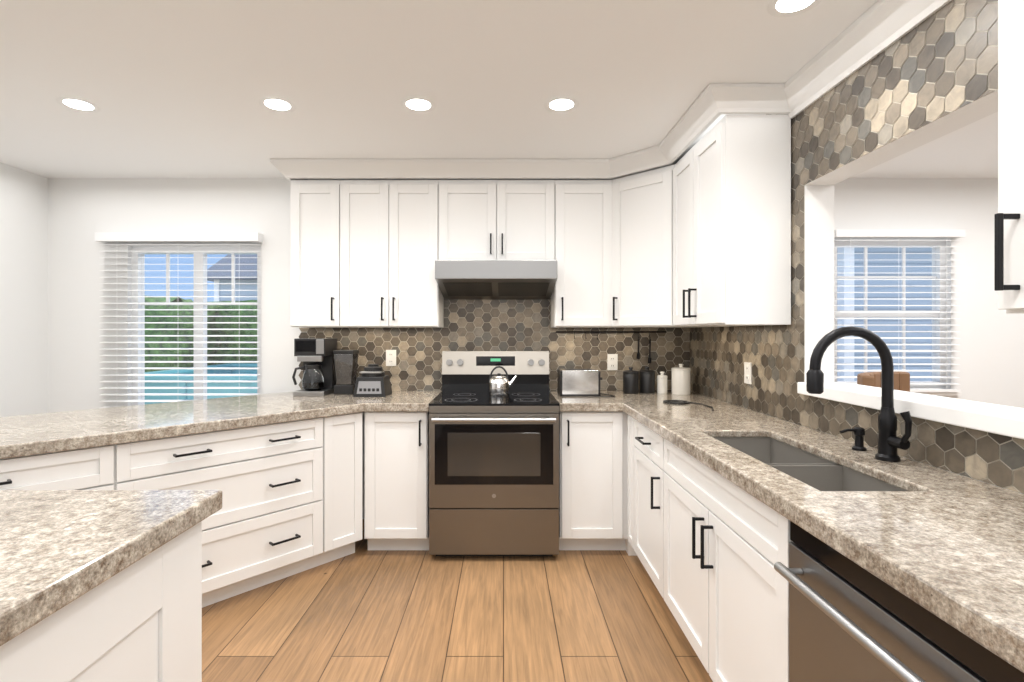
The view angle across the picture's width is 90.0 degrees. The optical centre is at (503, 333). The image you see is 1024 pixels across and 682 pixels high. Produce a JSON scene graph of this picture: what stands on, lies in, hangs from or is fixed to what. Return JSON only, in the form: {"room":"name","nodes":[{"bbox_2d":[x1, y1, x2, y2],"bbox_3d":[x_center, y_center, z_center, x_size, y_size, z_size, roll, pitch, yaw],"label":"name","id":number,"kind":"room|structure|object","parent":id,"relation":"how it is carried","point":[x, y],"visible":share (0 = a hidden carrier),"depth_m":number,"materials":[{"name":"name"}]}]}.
{"room":"kitchen","nodes":[
{"label":"kitchen","id":0,"kind":"room"},
{"bbox_2d":[0,162,47,416],"bbox_3d":[-3.325,0.110,1.025,0.150,2.430,5.250,0,0,0],"label":"wall","id":1,"kind":"structure","parent":0,"point":[23,292],"depth_m":3.47,"materials":[{"name":"white paint"}]},
{"bbox_2d":[202,519,712,681],"bbox_3d":[0.675,1.375,1.025,8.150,0.100,5.550,0,0,0],"label":"floor","id":2,"kind":"structure","parent":0,"point":[362,613],"depth_m":2.33,"materials":[{"name":"brown wood"}]},
{"bbox_2d":[0,521,201,681],"bbox_3d":[-1.342,0.892,0.896,1.155,0.864,0.804,0,0,0],"label":"base cabinet","id":3,"kind":"object","parent":2,"relation":"on","point":[140,620],"visible":0.48,"depth_m":1.03,"materials":[{"name":"white paint"}]},
{"bbox_2d":[0,490,221,645],"bbox_3d":[-1.343,0.435,0.422,1.215,0.050,1.844,0,0,0],"label":"countertop","id":4,"kind":"structure","parent":3,"relation":"on","point":[59,549],"depth_m":1.04,"materials":[{"name":"beige stone"}]},
{"bbox_2d":[0,412,361,607],"bbox_3d":[-1.724,0.892,2.503,1.783,0.864,1.877,0,0,0],"label":"base cabinet","id":5,"kind":"object","parent":2,"relation":"on","point":[291,498],"visible":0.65,"depth_m":1.86,"materials":[{"name":"white paint"}]},
{"bbox_2d":[0,391,441,458],"bbox_3d":[-1.629,0.435,2.582,2.385,0.050,2.132,0,0,0],"label":"countertop","id":6,"kind":"structure","parent":5,"relation":"on","point":[31,434],"depth_m":2.52,"materials":[{"name":"beige stone"}]},
{"bbox_2d":[292,338,336,395],"bbox_3d":[-1.282,0.222,3.465,0.223,0.375,0.270,0,0,0],"label":"coffee maker","id":7,"kind":"object","parent":6,"relation":"on","point":[315,356],"visible":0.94,"depth_m":3.37,"materials":[{"name":"black plastic"}]},
{"bbox_2d":[333,350,358,393],"bbox_3d":[-1.075,0.262,3.500,0.138,0.295,0.138,0,0,0],"label":"blender jar","id":8,"kind":"object","parent":6,"relation":"on","point":[346,362],"visible":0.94,"depth_m":3.44,"materials":[{"name":"black plastic"}]},
{"bbox_2d":[353,364,391,396],"bbox_3d":[-0.865,0.307,3.399,0.209,0.205,0.211,0,0,0],"label":"blender","id":9,"kind":"object","parent":6,"relation":"on","point":[373,380],"visible":1,"depth_m":3.31,"materials":[{"name":"black plastic"}]},
{"bbox_2d":[364,411,428,549],"bbox_3d":[-0.640,0.892,3.314,0.380,0.865,0.652,0,0,0],"label":"base cabinet","id":10,"kind":"object","parent":2,"relation":"on","point":[396,480],"visible":0.92,"depth_m":3.04,"materials":[{"name":"white paint"}]},
{"bbox_2d":[429,351,558,555],"bbox_3d":[-0.055,0.725,3.264,0.760,1.200,0.733,0,0,0],"label":"range oven","id":11,"kind":"object","parent":2,"relation":"on","point":[493,475],"visible":1,"depth_m":2.96,"materials":[{"name":"grey metal"}]},
{"bbox_2d":[488,366,516,395],"bbox_3d":[-0.004,0.311,3.400,0.191,0.191,0.140,0,0,0],"label":"kettle","id":12,"kind":"object","parent":11,"relation":"on","point":[499,385],"visible":1,"depth_m":3.35,"materials":[{"name":"silver metal"}]},
{"bbox_2d":[559,411,636,555],"bbox_3d":[0.828,0.892,3.314,0.985,0.865,0.652,0,0,0],"label":"base cabinet","id":13,"kind":"object","parent":2,"relation":"on","point":[593,480],"visible":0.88,"depth_m":3.04,"materials":[{"name":"white paint"}]},
{"bbox_2d":[628,415,792,634],"bbox_3d":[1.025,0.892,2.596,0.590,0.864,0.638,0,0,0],"label":"base cabinet","id":14,"kind":"object","parent":2,"relation":"on","point":[710,546],"depth_m":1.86,"materials":[{"name":"white paint"}]},
{"bbox_2d":[550,391,1023,672],"bbox_3d":[0.828,0.435,1.374,1.001,0.050,4.548,0,0,0],"label":"countertop","id":15,"kind":"structure","parent":14,"relation":"on","point":[946,546],"depth_m":1.19,"materials":[{"name":"beige stone"}]},
{"bbox_2d":[558,369,614,396],"bbox_3d":[0.546,0.325,3.386,0.353,0.170,0.237,0,0,0],"label":"toaster","id":16,"kind":"object","parent":15,"relation":"on","point":[578,382],"visible":1,"depth_m":3.33,"materials":[{"name":"silver metal"}]},
{"bbox_2d":[623,367,638,393],"bbox_3d":[0.870,0.320,3.500,0.106,0.180,0.106,0,0,0],"label":"canister","id":17,"kind":"object","parent":15,"relation":"on","point":[630,381],"visible":1,"depth_m":3.46,"materials":[{"name":"black ceramic"}]},
{"bbox_2d":[639,367,654,393],"bbox_3d":[0.990,0.320,3.530,0.106,0.180,0.106,0,0,0],"label":"canister","id":18,"kind":"object","parent":15,"relation":"on","point":[646,380],"visible":1,"depth_m":3.49,"materials":[{"name":"black ceramic"}]},
{"bbox_2d":[657,371,667,393],"bbox_3d":[1.085,0.335,3.500,0.069,0.150,0.069,0,0,0],"label":"canister","id":19,"kind":"object","parent":15,"relation":"on","point":[661,383],"visible":1,"depth_m":3.47,"materials":[{"name":"white ceramic"}]},
{"bbox_2d":[671,364,690,394],"bbox_3d":[1.200,0.307,3.460,0.126,0.205,0.126,0,0,0],"label":"canister","id":20,"kind":"object","parent":15,"relation":"on","point":[680,379],"visible":1,"depth_m":3.41,"materials":[{"name":"white ceramic"}]},
{"bbox_2d":[663,400,713,410],"bbox_3d":[1.044,0.405,2.892,0.199,0.008,0.406,0,0,0],"label":"spoon","id":21,"kind":"object","parent":15,"relation":"on","point":[680,402],"visible":1,"depth_m":2.98,"materials":[{"name":"black plastic"}]},
{"bbox_2d":[713,437,905,490],"bbox_3d":[0.967,0.553,1.748,0.338,0.224,0.889,0,0,0],"label":"undermount sink","id":22,"kind":"object","parent":15,"relation":"in","point":[817,472],"visible":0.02,"depth_m":1.71,"materials":[{"name":"grey metal"}]},
{"bbox_2d":[840,427,866,450],"bbox_3d":[1.228,0.370,1.800,0.088,0.080,0.044,0,0,0],"label":"soap dispenser","id":23,"kind":"object","parent":15,"relation":"on","point":[859,433],"visible":1,"depth_m":1.79,"materials":[{"name":"black metal"}]},
{"bbox_2d":[806,326,911,461],"bbox_3d":[1.131,0.193,1.625,0.293,0.433,0.136,0,0,0],"label":"faucet","id":24,"kind":"object","parent":15,"relation":"on","point":[890,442],"visible":1,"depth_m":1.65,"materials":[{"name":"black metal"}]},
{"bbox_2d":[857,371,909,391],"bbox_3d":[1.943,0.760,2.370,0.460,1.130,0.484,0,0,-35],"label":"dining chair","id":25,"kind":"object","parent":2,"relation":"on","point":[901,380],"visible":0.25,"depth_m":2.57,"materials":[{"name":"brown wood"}]},
{"bbox_2d":[774,521,1023,681],"bbox_3d":[0.986,0.894,1.002,0.628,0.862,0.599,0,0,0],"label":"dishwasher","id":26,"kind":"object","parent":2,"relation":"on","point":[850,620],"visible":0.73,"depth_m":1.03,"materials":[{"name":"silver metal"}]},
{"bbox_2d":[0,0,997,177],"bbox_3d":[0.675,-1.165,1.025,8.150,0.120,5.550,0,0,0],"label":"ceiling","id":27,"kind":"structure","parent":0,"point":[175,88],"depth_m":2.21,"materials":[{"name":"white paint"}]},
{"bbox_2d":[55,97,100,112],"bbox_3d":[-2.050,-1.101,2.470,0.169,0.002,0.169,0,0,-9],"label":"recessed light","id":28,"kind":"object","parent":27,"relation":"in","point":[76,104],"depth_m":2.47,"materials":[{"name":"white"}]},
{"bbox_2d":[258,97,295,112],"bbox_3d":[-1.090,-1.101,2.470,0.169,0.002,0.169,0,0,-39],"label":"recessed light","id":29,"kind":"object","parent":27,"relation":"in","point":[275,104],"depth_m":2.47,"materials":[{"name":"white"}]},
{"bbox_2d":[401,97,435,112],"bbox_3d":[-0.410,-1.101,2.470,0.169,0.002,0.169,0,0,-6],"label":"recessed light","id":30,"kind":"object","parent":27,"relation":"in","point":[414,104],"depth_m":2.47,"materials":[{"name":"white"}]},
{"bbox_2d":[544,97,578,112],"bbox_3d":[0.280,-1.101,2.470,0.169,0.002,0.169,0,0,-39],"label":"recessed light","id":31,"kind":"object","parent":27,"relation":"in","point":[559,104],"depth_m":2.47,"materials":[{"name":"white"}]},
{"bbox_2d":[767,0,821,16],"bbox_3d":[0.970,-1.101,1.700,0.169,0.002,0.169,0,0,-24],"label":"recessed light","id":32,"kind":"object","parent":27,"relation":"in","point":[782,8],"depth_m":1.73,"materials":[{"name":"white"}]},
{"bbox_2d":[48,178,1023,518],"bbox_3d":[0.675,0.110,3.725,8.150,2.430,0.150,0,0,0],"label":"wall","id":33,"kind":"structure","parent":0,"point":[988,354],"depth_m":3.65,"materials":[{"name":"white paint"}]},
{"bbox_2d":[95,232,262,407],"bbox_3d":[-2.285,0.306,3.612,1.140,2.022,0.074,0,0,0],"label":"door blinds","id":34,"kind":"object","parent":33,"relation":"attached to","point":[179,237],"visible":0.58,"depth_m":3.60,"materials":[{"name":"white plastic"}]},
{"bbox_2d":[132,247,260,404],"bbox_3d":[-2.205,0.350,3.725,0.950,1.950,0.070,0,0,0],"label":"window","id":35,"kind":"structure","parent":33,"relation":"in","point":[139,263],"depth_m":3.70,"materials":[{"name":"white plastic"}]},
{"bbox_2d":[286,159,349,327],"bbox_3d":[-1.198,-0.572,3.485,0.386,1.064,0.310,0,0,0],"label":"upper cabinet","id":36,"kind":"object","parent":33,"relation":"attached to","point":[320,209],"depth_m":3.33,"materials":[{"name":"white paint"}]},
{"bbox_2d":[350,159,449,327],"bbox_3d":[-0.745,-0.572,3.485,0.765,1.064,0.310,0,0,0],"label":"upper cabinet","id":37,"kind":"object","parent":33,"relation":"attached to","point":[399,229],"depth_m":3.34,"materials":[{"name":"white paint"}]},
{"bbox_2d":[299,298,689,390],"bbox_3d":[-0.067,-0.028,3.646,2.786,0.875,0.001,0,0,0],"label":"tile backsplash","id":38,"kind":"structure","parent":33,"relation":"attached to","point":[503,308],"depth_m":3.65,"materials":[{"name":"tile"}]},
{"bbox_2d":[386,350,395,365],"bbox_3d":[-0.800,0.175,3.641,0.072,0.115,0.008,0,0,0],"label":"electrical outlet","id":39,"kind":"object","parent":38,"relation":"attached to","point":[390,357],"visible":1,"depth_m":3.64,"materials":[{"name":"white plastic"}]},
{"bbox_2d":[556,331,666,362],"bbox_3d":[0.760,0.098,3.617,0.780,0.227,0.057,0,0,0],"label":"utensil rail","id":40,"kind":"object","parent":38,"relation":"attached to","point":[638,353],"depth_m":3.61,"materials":[{"name":"black metal"}]},
{"bbox_2d":[607,354,617,369],"bbox_3d":[0.775,0.205,3.641,0.072,0.115,0.008,0,0,0],"label":"electrical outlet","id":41,"kind":"object","parent":38,"relation":"attached to","point":[612,361],"visible":1,"depth_m":3.64,"materials":[{"name":"white plastic"}]},
{"bbox_2d":[435,260,556,299],"bbox_3d":[-0.045,-0.345,3.398,0.754,0.209,0.497,0,0,0],"label":"range hood","id":42,"kind":"object","parent":33,"relation":"attached to","point":[496,279],"visible":1,"depth_m":3.16,"materials":[{"name":"silver metal"}]},
{"bbox_2d":[450,159,541,259],"bbox_3d":[-0.044,-0.782,3.485,0.760,0.644,0.310,0,0,0],"label":"upper cabinet","id":43,"kind":"object","parent":33,"relation":"attached to","point":[490,219],"depth_m":3.34,"materials":[{"name":"white paint"}]},
{"bbox_2d":[542,159,601,327],"bbox_3d":[0.516,-0.572,3.464,0.485,1.064,0.353,0,0,0],"label":"upper cabinet","id":44,"kind":"object","parent":33,"relation":"attached to","point":[571,209],"depth_m":3.34,"materials":[{"name":"white paint"}]},
{"bbox_2d":[602,139,694,327],"bbox_3d":[0.984,-0.572,3.305,0.672,1.064,0.670,0,0,0],"label":"upper cabinet","id":45,"kind":"object","parent":33,"relation":"attached to","point":[633,206],"depth_m":3.21,"materials":[{"name":"white paint"}]},
{"bbox_2d":[835,241,945,387],"bbox_3d":[2.775,-0.140,3.725,0.830,1.070,0.070,0,0,0],"label":"window","id":46,"kind":"structure","parent":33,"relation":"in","point":[938,272],"depth_m":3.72,"materials":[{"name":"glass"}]},
{"bbox_2d":[834,229,964,391],"bbox_3d":[2.775,-0.156,3.612,0.900,1.138,0.074,0,0,0],"label":"window blinds","id":47,"kind":"object","parent":33,"relation":"in","point":[850,234],"depth_m":3.60,"materials":[{"name":"white plastic"}]},
{"bbox_2d":[914,392,961,395],"bbox_3d":[2.775,0.428,3.655,0.930,0.023,0.070,0,0,0],"label":"window sill","id":48,"kind":"structure","parent":33,"relation":"in","point":[946,393],"depth_m":3.62,"materials":[{"name":"white"}]},
{"bbox_2d":[691,90,1023,494],"bbox_3d":[1.395,0.110,1.025,0.130,2.430,5.250,0,0,0],"label":"wall","id":49,"kind":"structure","parent":0,"point":[819,259],"depth_m":2.26,"materials":[{"name":"white paint"}]},
{"bbox_2d":[666,87,790,326],"bbox_3d":[1.138,-0.572,2.720,0.362,1.064,0.739,0,0,0],"label":"upper cabinet","id":50,"kind":"object","parent":49,"relation":"attached to","point":[698,234],"depth_m":2.35,"materials":[{"name":"white paint"}]},
{"bbox_2d":[690,0,1023,493],"bbox_3d":[1.326,-0.347,1.023,0.001,1.515,5.246,0,0,0],"label":"tile backsplash","id":51,"kind":"structure","parent":49,"relation":"attached to","point":[999,471],"depth_m":1.86,"materials":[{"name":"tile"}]},
{"bbox_2d":[744,362,751,383],"bbox_3d":[1.321,0.215,2.770,0.008,0.115,0.072,0,0,0],"label":"outlet","id":52,"kind":"object","parent":51,"relation":"attached to","point":[747,372],"visible":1,"depth_m":2.76,"materials":[{"name":"white plastic"}]},
{"bbox_2d":[784,0,951,118],"bbox_3d":[1.284,-1.044,1.695,0.085,0.119,1.308,0,0,0],"label":"crown molding","id":53,"kind":"structure","parent":49,"relation":"attached to","point":[878,27],"depth_m":1.85,"materials":[{"name":"white wood"}]},
{"bbox_2d":[797,382,1023,438],"bbox_3d":[1.395,0.240,1.545,0.200,0.050,1.430,0,0,0],"label":"window sill","id":54,"kind":"structure","parent":49,"relation":"on","point":[997,419],"depth_m":1.57,"materials":[{"name":"white"}]},
{"bbox_2d":[994,0,1023,313],"bbox_3d":[1.119,-0.572,-0.050,0.417,1.064,2.360,0,0,0],"label":"upper cabinet","id":55,"kind":"object","parent":49,"relation":"attached to","point":[1009,251],"visible":1,"depth_m":1.00,"materials":[{"name":"white paint"}]},
{"label":"outside","id":56,"kind":"structure","parent":0,"visible":0},
{"bbox_3d":[0.000,1.510,31.900,60.000,0.130,56.200,0,0,0],"label":"patio","id":57,"kind":"object","parent":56,"visible":0},
{"bbox_2d":[145,297,222,371],"bbox_3d":[-5.600,0.425,6.475,1.356,2.040,5.106,0,0,0],"label":"hedge","id":58,"kind":"object","parent":57,"relation":"on","point":[175,326],"depth_m":7.77,"materials":[{"name":"green plant"}]},
{"bbox_2d":[145,363,256,403],"bbox_3d":[-2.900,0.975,7.300,3.500,0.940,2.700,0,0,0],"label":"pool","id":59,"kind":"object","parent":57,"relation":"on","point":[210,371],"depth_m":6.00,"materials":[{"name":"teal liquid"}]},
{"bbox_2d":[207,254,256,301],"bbox_3d":[-6.100,-1.315,20.000,6.600,5.520,8.800,0,0,0],"label":"house","id":60,"kind":"structure","parent":57,"relation":"on","point":[225,262],"depth_m":16.00,"materials":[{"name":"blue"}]},
{"bbox_2d":[214,300,256,364],"bbox_3d":[-3.950,0.425,9.600,4.258,2.040,1.359,0,0,0],"label":"hedge","id":61,"kind":"object","parent":57,"relation":"on","point":[235,332],"depth_m":9.01,"materials":[{"name":"green plant"}]}
]}

